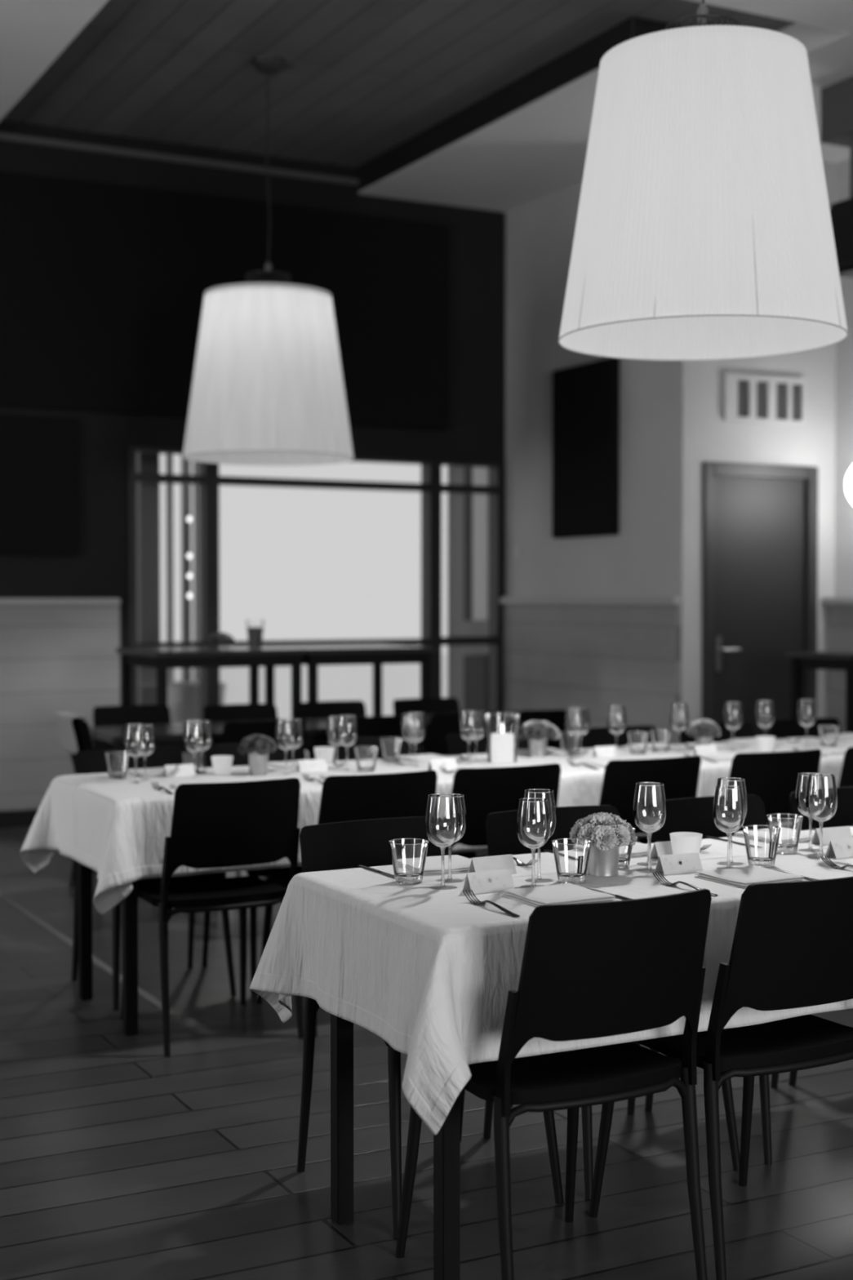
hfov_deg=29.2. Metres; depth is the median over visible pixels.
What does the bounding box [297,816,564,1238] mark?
dining chair
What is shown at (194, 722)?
bowl
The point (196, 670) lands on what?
post
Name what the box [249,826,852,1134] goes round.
tablecloth
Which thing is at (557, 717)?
dining chair
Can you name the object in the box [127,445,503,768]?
window
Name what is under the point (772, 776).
dining chair
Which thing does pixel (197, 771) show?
fork
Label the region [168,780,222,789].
napkin
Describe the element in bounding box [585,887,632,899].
knife
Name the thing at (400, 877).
water glass
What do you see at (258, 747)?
potted plant
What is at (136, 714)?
dining chair
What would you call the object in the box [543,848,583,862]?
knife
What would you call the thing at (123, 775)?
water glass
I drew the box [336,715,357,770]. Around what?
wine glass
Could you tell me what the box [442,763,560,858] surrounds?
dining chair
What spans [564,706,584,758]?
wine glass
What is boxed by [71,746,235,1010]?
dining chair
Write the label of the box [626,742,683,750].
napkin
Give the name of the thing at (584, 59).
ceiling beam
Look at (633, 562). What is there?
wall
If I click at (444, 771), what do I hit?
fork
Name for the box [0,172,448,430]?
acoustic panel
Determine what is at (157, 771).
napkin
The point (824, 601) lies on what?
trim
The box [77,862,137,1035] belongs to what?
dining table
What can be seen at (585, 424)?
acoustic panel
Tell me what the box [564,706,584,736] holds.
bowl
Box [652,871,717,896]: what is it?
fork
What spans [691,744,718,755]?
place card
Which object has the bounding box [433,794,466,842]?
bowl
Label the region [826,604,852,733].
wainscot
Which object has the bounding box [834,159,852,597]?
wall
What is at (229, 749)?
dining chair
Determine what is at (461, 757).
fork
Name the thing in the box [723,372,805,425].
vent grille
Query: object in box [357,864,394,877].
knife
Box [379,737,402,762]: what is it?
water glass
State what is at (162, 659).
table
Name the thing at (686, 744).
fork
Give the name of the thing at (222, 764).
candle cup
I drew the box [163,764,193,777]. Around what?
place card
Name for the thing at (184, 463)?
post
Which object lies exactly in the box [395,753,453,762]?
napkin
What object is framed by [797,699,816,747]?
wine glass
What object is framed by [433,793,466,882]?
wine glass
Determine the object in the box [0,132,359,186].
trim
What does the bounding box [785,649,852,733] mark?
table
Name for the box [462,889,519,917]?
fork
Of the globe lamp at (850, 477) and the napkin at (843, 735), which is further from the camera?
the globe lamp at (850, 477)
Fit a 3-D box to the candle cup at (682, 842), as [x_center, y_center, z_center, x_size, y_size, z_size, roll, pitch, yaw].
[0.608,0.487,3.827,0.076,0.066,0.076,-1,2,-28]
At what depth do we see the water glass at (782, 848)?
3.97 m
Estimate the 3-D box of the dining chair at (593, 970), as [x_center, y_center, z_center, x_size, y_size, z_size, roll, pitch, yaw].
[0.255,0.877,3.245,0.453,0.820,0.563,-1,2,-28]
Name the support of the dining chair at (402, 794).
on the floor
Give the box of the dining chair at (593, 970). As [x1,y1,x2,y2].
[395,888,711,1279]
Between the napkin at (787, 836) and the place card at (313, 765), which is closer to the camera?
the napkin at (787, 836)
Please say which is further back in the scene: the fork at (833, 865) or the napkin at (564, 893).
the fork at (833, 865)
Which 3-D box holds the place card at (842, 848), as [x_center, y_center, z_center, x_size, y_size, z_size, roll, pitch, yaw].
[1.005,0.496,3.906,0.105,0.043,0.042,-1,2,-30]
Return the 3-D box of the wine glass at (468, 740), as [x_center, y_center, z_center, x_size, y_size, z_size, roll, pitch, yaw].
[0.158,0.362,6.068,0.075,0.199,0.075,-1,2,-28]
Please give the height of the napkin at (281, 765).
0.015 m
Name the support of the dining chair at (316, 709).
on the floor
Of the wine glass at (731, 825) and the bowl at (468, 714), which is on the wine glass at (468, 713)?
the bowl at (468, 714)
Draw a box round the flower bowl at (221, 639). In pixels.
[207,632,234,648]
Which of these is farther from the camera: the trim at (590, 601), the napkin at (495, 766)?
the trim at (590, 601)
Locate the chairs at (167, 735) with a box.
[89,710,521,902]
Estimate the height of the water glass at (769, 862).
0.091 m
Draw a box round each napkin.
[127,767,164,777]
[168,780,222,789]
[267,760,297,769]
[318,772,368,780]
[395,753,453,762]
[396,854,471,875]
[454,764,502,769]
[502,883,615,906]
[517,747,567,755]
[571,841,653,857]
[579,758,623,767]
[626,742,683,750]
[693,865,804,888]
[697,752,736,760]
[728,737,785,744]
[733,826,814,844]
[804,746,847,755]
[824,732,852,739]
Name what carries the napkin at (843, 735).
on the tablecloth at (117, 828)
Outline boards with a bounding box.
[1,0,795,167]
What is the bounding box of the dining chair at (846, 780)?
[838,746,852,786]
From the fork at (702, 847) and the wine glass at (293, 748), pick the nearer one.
the fork at (702, 847)
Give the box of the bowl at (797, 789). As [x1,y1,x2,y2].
[795,773,826,816]
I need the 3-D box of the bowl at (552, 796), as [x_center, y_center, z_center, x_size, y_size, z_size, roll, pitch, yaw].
[0.246,0.384,3.567,0.075,0.110,0.075,-1,2,-28]
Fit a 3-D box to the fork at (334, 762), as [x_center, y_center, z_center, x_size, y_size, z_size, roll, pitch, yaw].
[-0.350,0.451,6.024,0.023,0.022,0.200,-1,2,-32]
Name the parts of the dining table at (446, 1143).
leg, leg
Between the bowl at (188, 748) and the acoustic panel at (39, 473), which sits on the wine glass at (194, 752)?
the bowl at (188, 748)
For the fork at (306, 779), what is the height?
0.022 m
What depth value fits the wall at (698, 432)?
9.63 m
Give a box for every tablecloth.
[19,736,852,915]
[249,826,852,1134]
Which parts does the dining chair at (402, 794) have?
leg, seat, leg, backrest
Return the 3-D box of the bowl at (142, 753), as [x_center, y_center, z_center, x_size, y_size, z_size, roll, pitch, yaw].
[-0.967,0.335,5.438,0.075,0.110,0.075,-1,2,-28]
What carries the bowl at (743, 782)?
on the wine glass at (731, 825)
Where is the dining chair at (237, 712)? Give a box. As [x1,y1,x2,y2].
[203,703,277,876]
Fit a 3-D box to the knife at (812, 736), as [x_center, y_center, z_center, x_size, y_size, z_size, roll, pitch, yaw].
[1.752,0.430,7.118,0.017,0.006,0.215,-1,2,-27]
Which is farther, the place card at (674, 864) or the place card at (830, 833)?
the place card at (830, 833)
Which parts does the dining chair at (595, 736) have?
backrest, seat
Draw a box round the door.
[702,461,818,737]
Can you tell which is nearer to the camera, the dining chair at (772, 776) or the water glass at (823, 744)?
the dining chair at (772, 776)
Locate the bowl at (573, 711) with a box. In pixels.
[571,709,590,735]
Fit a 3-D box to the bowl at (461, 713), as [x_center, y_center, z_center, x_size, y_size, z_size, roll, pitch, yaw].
[0.158,0.319,6.067,0.075,0.110,0.075,-1,2,-28]
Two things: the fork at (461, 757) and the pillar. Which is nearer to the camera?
the fork at (461, 757)
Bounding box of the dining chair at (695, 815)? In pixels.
[644,794,778,1164]
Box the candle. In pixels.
[484,712,519,763]
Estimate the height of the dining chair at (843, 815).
0.820 m
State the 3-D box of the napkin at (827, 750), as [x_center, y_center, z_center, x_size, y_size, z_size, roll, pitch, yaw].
[1.623,0.440,6.512,0.174,0.015,0.173,-1,2,-25]
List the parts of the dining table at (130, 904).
leg, leg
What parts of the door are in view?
handle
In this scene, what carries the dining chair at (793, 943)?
on the floor
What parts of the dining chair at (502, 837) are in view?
leg, backrest, leg, leg, leg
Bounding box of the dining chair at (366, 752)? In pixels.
[327,736,475,857]
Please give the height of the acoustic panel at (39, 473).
0.830 m
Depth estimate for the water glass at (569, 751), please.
6.45 m
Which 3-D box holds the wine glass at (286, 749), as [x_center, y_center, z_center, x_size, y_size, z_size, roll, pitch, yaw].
[-0.489,0.372,5.694,0.075,0.199,0.075,-1,2,-28]
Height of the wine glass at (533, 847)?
0.189 m
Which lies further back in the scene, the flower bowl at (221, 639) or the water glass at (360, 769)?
the flower bowl at (221, 639)
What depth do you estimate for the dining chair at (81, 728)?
7.35 m
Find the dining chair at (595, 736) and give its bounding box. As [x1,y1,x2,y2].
[578,725,659,844]
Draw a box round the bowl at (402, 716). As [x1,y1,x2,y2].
[400,713,419,742]
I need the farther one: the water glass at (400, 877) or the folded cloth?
the folded cloth
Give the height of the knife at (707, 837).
0.006 m
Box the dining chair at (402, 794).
[256,769,437,1036]
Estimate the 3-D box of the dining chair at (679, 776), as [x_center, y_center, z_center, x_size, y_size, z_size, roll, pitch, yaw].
[0.672,0.809,5.857,0.453,0.820,0.563,-1,2,-28]
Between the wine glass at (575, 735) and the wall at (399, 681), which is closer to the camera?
the wine glass at (575, 735)
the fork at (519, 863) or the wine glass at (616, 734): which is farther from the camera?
the wine glass at (616, 734)
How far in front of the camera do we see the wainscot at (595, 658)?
10.27 m
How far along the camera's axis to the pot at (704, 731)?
6.55 m
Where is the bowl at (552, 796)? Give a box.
[521,789,556,840]
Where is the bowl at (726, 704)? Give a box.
[723,702,742,729]
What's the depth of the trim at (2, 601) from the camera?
9.84 m
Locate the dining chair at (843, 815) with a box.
[788,786,852,1085]
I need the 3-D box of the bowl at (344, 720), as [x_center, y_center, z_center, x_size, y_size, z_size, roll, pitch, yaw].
[-0.325,0.330,5.897,0.072,0.105,0.072,-1,2,-28]
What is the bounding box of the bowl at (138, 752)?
[133,724,155,755]
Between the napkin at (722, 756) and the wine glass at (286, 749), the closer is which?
the wine glass at (286, 749)
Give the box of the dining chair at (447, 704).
[392,697,460,747]
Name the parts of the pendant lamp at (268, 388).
lamp shade, crown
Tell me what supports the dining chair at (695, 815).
on the floor
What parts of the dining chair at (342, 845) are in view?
leg, backrest, leg, leg, leg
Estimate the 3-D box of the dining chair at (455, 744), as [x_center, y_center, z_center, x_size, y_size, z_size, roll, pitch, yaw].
[0.365,0.794,6.456,0.453,0.820,0.563,-1,2,-28]
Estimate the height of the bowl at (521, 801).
0.105 m
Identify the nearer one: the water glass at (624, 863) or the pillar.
the water glass at (624, 863)
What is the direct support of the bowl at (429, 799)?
on the wine glass at (442, 846)
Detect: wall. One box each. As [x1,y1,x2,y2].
[0,120,505,705]
[173,651,447,755]
[505,181,668,597]
[667,161,837,724]
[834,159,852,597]
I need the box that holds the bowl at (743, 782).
[716,777,747,826]
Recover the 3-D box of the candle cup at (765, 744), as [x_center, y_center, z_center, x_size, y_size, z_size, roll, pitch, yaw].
[1.347,0.418,6.495,0.076,0.066,0.076,-1,2,-28]
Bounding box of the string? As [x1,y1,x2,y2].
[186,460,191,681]
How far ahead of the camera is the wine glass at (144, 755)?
5.53 m
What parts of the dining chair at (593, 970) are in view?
leg, leg, leg, seat, seat rail, backrest, leg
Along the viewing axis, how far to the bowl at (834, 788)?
3.89 m
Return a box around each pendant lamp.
[182,54,354,465]
[558,0,848,360]
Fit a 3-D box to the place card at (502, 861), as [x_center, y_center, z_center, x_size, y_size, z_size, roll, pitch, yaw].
[0.147,0.503,3.650,0.105,0.043,0.042,-1,2,-30]
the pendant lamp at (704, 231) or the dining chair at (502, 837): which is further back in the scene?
the pendant lamp at (704, 231)
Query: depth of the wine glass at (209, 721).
5.72 m
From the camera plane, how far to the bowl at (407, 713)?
5.99 m
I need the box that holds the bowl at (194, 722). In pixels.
[191,721,213,751]
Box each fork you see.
[151,781,173,794]
[195,768,207,773]
[302,773,323,784]
[331,761,346,766]
[439,765,456,773]
[444,755,472,759]
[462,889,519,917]
[485,854,537,866]
[566,759,599,769]
[577,749,589,753]
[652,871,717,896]
[657,840,711,850]
[669,743,695,747]
[683,752,718,762]
[775,738,801,742]
[820,856,852,869]
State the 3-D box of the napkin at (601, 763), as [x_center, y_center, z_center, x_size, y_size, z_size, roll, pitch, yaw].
[0.683,0.453,6.021,0.174,0.015,0.173,-1,2,-31]
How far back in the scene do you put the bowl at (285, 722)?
5.79 m
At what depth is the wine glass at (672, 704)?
6.50 m
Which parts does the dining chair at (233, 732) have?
backrest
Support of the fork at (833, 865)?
on the tablecloth at (429, 972)
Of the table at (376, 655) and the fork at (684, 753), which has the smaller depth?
the fork at (684, 753)
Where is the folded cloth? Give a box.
[53,711,93,753]
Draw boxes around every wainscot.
[0,604,119,810]
[503,604,680,744]
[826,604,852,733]
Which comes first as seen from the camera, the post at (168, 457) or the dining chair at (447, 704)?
the dining chair at (447, 704)
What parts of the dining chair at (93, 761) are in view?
leg, leg, backrest, seat, leg, leg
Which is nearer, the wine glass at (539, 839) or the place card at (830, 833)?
the wine glass at (539, 839)
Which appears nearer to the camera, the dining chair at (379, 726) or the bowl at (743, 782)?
the bowl at (743, 782)
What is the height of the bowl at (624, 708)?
0.110 m
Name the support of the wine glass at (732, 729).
on the tablecloth at (117, 828)
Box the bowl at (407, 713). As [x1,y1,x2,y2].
[404,712,425,742]
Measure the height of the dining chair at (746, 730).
0.820 m
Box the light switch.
[513,545,520,558]
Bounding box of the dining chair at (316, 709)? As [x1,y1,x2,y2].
[295,700,366,752]
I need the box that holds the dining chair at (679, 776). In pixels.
[599,755,701,834]
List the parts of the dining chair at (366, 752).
backrest, seat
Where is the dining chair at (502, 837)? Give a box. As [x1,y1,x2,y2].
[483,804,739,1199]
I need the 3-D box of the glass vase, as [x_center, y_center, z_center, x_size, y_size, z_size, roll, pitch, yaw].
[-0.944,-0.033,9.008,0.100,0.153,0.100,-1,2,-28]
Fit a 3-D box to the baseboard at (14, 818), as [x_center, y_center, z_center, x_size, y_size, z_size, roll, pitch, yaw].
[-4.225,1.089,8.856,5.275,0.100,0.045,-1,2,-28]
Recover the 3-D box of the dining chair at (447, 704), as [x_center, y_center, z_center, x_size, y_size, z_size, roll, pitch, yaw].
[0.106,0.735,8.723,0.453,0.820,0.563,-1,2,-28]
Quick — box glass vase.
[246,619,264,648]
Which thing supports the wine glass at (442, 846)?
on the tablecloth at (429, 972)
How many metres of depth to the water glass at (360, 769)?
5.79 m
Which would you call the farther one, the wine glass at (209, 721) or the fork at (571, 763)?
the fork at (571, 763)
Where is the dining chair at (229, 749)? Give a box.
[201,741,306,993]
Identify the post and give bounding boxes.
[164,453,173,681]
[180,454,191,681]
[193,461,199,681]
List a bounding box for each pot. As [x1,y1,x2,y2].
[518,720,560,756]
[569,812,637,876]
[685,719,720,745]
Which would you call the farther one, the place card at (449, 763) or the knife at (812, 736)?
the knife at (812, 736)
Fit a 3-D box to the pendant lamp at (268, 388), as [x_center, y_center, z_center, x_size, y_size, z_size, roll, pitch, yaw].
[-0.835,-2.002,8.618,0.902,2.087,0.902,0,1,-3]
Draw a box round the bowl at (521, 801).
[516,798,550,848]
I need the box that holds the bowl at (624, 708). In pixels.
[607,706,626,733]
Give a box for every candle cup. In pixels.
[211,755,233,775]
[314,746,334,764]
[669,831,702,855]
[755,736,775,752]
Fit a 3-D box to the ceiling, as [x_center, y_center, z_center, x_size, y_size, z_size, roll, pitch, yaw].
[0.364,-2.845,4.178,9.180,0.170,12.400,-1,2,-28]
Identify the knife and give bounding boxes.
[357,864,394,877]
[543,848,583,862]
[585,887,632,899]
[704,835,762,848]
[714,741,750,746]
[773,869,819,880]
[812,736,846,741]
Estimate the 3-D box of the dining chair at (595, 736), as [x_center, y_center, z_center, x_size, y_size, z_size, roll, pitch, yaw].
[0.924,0.786,6.747,0.453,0.820,0.563,-1,2,-28]
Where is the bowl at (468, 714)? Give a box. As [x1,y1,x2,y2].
[466,712,485,739]
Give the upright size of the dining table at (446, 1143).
0.744 m
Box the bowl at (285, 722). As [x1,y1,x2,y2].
[283,720,303,748]
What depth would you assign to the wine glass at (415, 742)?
5.98 m
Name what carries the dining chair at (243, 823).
on the floor
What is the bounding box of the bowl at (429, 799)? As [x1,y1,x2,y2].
[425,794,460,847]
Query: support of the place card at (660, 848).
on the tablecloth at (429, 972)
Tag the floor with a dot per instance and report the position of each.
(121, 1158)
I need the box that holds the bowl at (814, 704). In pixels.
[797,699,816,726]
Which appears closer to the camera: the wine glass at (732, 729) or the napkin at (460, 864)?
the napkin at (460, 864)
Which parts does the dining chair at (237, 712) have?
leg, backrest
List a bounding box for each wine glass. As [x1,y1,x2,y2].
[124,723,146,783]
[133,724,155,780]
[183,720,205,777]
[191,720,213,773]
[275,717,297,774]
[283,718,303,772]
[326,715,346,768]
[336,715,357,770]
[400,713,419,764]
[404,711,425,766]
[425,793,460,889]
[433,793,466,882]
[458,710,479,764]
[466,711,485,761]
[516,797,550,888]
[521,788,556,882]
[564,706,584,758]
[571,707,590,756]
[607,705,626,756]
[633,782,666,873]
[635,782,662,866]
[669,702,688,752]
[712,785,745,869]
[716,777,747,866]
[723,702,742,751]
[755,700,774,736]
[795,772,826,852]
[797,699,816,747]
[804,773,837,859]
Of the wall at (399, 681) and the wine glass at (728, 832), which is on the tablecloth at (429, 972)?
the wine glass at (728, 832)
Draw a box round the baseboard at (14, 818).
[0,808,38,827]
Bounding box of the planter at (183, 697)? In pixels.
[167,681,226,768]
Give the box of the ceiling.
[0,0,852,212]
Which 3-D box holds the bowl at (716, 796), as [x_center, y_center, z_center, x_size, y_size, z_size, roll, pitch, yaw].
[0.688,0.387,3.720,0.072,0.105,0.072,-1,2,-28]
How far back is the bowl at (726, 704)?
6.57 m
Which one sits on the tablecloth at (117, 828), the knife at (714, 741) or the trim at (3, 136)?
the knife at (714, 741)
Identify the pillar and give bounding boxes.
[136,453,160,704]
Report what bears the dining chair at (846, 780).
on the floor
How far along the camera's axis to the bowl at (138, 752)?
5.54 m
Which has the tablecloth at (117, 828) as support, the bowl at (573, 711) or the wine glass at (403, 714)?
the wine glass at (403, 714)
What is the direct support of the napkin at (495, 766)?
on the tablecloth at (117, 828)
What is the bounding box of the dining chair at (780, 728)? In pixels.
[769,717,841,738]
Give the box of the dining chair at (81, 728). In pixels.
[69,719,98,888]
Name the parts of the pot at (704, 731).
pot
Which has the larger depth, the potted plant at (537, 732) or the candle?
the potted plant at (537, 732)
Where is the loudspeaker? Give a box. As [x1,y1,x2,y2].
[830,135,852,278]
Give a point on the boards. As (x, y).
(357, 80)
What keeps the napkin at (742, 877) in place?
on the tablecloth at (429, 972)
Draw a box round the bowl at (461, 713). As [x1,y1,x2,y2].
[458,711,479,740]
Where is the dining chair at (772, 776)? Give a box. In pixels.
[725,748,821,822]
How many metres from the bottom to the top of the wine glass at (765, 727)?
0.199 m
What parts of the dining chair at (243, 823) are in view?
leg, leg, seat, seat rail, backrest, leg, leg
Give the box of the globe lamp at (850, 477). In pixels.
[846,466,852,502]
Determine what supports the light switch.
attached to the wall at (633, 562)
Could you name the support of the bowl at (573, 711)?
on the wine glass at (587, 708)
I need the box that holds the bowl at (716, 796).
[712,786,745,832]
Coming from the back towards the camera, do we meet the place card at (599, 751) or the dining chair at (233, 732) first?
the dining chair at (233, 732)
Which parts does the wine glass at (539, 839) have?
stem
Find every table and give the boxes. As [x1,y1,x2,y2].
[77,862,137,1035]
[115,645,306,718]
[262,644,435,759]
[330,1013,460,1279]
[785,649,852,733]
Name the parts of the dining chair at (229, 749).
leg, leg, backrest, seat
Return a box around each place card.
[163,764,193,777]
[296,759,328,772]
[427,757,457,770]
[462,868,514,893]
[467,853,516,874]
[591,745,619,757]
[651,840,672,857]
[654,852,702,875]
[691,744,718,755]
[812,826,852,845]
[824,838,852,858]
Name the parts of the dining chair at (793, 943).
leg, leg, seat rail, seat, leg, backrest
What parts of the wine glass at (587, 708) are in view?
stem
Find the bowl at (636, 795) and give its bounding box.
[633,782,666,832]
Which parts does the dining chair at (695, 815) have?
leg, backrest, leg, leg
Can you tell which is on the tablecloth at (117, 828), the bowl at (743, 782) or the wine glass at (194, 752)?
the wine glass at (194, 752)
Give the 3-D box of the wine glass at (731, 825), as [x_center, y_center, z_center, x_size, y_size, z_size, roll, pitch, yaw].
[0.707,0.422,3.795,0.075,0.199,0.075,-1,2,-28]
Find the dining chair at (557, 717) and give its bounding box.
[519,707,587,749]
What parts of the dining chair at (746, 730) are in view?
backrest, seat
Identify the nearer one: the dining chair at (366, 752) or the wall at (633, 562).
the dining chair at (366, 752)
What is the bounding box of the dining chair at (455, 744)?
[445,731,528,755]
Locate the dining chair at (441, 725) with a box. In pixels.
[422,711,503,755]
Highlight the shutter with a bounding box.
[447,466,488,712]
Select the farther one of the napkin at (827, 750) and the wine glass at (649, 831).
the napkin at (827, 750)
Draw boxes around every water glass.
[104,751,129,778]
[354,746,378,772]
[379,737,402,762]
[388,838,428,884]
[551,838,591,884]
[559,730,579,754]
[618,826,635,868]
[626,730,648,754]
[649,728,671,752]
[742,824,781,867]
[766,813,803,853]
[817,724,839,746]
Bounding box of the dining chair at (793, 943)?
[588,875,852,1279]
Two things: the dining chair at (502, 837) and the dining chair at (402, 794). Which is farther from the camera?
the dining chair at (402, 794)
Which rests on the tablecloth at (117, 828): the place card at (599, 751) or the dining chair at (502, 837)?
the place card at (599, 751)
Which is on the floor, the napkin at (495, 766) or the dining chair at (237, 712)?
the dining chair at (237, 712)
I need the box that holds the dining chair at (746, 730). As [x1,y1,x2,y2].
[679,721,792,828]
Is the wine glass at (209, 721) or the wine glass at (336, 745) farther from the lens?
the wine glass at (336, 745)
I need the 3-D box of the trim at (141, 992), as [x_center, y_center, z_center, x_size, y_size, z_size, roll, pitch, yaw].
[-1.902,1.175,7.416,0.030,0.005,4.650,-1,2,-28]
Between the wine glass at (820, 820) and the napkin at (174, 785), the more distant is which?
the napkin at (174, 785)
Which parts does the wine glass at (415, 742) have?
stem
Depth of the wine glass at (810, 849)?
4.00 m
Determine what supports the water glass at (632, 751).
on the tablecloth at (117, 828)
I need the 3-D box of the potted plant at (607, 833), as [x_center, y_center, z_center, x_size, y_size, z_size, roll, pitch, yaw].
[0.398,0.455,3.656,0.154,0.140,0.148,-1,2,-24]
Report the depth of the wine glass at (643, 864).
3.79 m
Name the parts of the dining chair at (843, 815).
leg, backrest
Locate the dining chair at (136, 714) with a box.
[93,704,171,726]
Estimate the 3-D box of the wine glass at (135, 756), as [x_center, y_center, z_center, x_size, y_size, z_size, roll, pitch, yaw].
[-0.967,0.379,5.439,0.075,0.199,0.075,-1,2,-28]
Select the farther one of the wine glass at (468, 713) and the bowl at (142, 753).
the wine glass at (468, 713)
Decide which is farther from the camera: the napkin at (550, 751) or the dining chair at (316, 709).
the dining chair at (316, 709)
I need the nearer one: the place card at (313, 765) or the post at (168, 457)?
the place card at (313, 765)
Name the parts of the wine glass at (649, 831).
stem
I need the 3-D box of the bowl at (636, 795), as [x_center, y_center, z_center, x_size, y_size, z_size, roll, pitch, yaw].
[0.505,0.381,3.696,0.075,0.110,0.075,-1,2,-28]
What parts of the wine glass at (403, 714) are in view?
stem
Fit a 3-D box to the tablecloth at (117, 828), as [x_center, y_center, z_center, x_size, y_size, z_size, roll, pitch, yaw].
[0.633,0.628,6.251,4.173,0.351,0.925,-1,2,-28]
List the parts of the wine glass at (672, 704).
stem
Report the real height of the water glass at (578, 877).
0.091 m
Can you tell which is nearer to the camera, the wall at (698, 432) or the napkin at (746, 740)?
the napkin at (746, 740)
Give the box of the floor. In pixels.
[0,826,852,1279]
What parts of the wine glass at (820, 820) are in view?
stem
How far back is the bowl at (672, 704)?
6.51 m
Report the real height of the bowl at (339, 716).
0.110 m
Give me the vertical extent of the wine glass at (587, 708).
0.189 m
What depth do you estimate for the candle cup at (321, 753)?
6.00 m
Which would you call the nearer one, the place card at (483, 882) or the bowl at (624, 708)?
the place card at (483, 882)
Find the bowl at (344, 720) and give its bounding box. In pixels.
[326,716,346,746]
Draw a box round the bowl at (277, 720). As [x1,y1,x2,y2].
[275,719,297,750]
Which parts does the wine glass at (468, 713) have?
stem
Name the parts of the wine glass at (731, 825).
stem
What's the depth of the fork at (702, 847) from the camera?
3.96 m
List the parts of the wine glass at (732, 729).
stem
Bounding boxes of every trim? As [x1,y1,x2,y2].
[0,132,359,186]
[0,598,120,604]
[0,891,178,1016]
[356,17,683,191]
[499,597,681,604]
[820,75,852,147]
[821,597,852,604]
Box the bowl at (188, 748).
[183,720,205,752]
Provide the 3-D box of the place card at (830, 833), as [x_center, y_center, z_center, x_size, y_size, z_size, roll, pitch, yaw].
[1.020,0.491,4.105,0.105,0.043,0.042,-1,2,-26]
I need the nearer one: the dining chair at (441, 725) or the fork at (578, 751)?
the fork at (578, 751)
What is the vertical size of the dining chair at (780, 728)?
0.820 m
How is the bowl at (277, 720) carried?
on the wine glass at (286, 749)
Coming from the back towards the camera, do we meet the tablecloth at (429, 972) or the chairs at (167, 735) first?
the chairs at (167, 735)
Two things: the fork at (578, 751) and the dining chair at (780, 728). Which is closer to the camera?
the fork at (578, 751)
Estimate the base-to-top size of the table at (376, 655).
1.090 m
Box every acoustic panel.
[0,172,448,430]
[0,414,79,555]
[551,357,619,538]
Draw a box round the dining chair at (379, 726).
[329,715,409,739]
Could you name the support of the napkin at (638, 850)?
on the tablecloth at (429, 972)
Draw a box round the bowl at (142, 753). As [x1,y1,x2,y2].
[124,724,146,756]
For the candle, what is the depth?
6.08 m
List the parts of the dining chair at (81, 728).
leg, backrest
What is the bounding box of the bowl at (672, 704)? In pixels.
[669,702,688,731]
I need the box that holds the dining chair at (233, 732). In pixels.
[221,718,306,879]
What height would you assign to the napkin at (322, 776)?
0.015 m
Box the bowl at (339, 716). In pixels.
[336,715,357,746]
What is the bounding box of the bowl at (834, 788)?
[804,773,837,821]
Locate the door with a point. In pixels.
(760, 553)
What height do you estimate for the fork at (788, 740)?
0.022 m
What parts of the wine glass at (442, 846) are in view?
stem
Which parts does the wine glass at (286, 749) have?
stem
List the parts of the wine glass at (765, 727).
stem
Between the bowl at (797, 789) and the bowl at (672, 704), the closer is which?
the bowl at (797, 789)
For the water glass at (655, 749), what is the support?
on the tablecloth at (117, 828)
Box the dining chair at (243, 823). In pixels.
[120,777,303,1056]
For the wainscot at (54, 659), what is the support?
attached to the wall at (476, 432)
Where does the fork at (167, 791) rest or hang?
on the tablecloth at (117, 828)
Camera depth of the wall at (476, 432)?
10.29 m

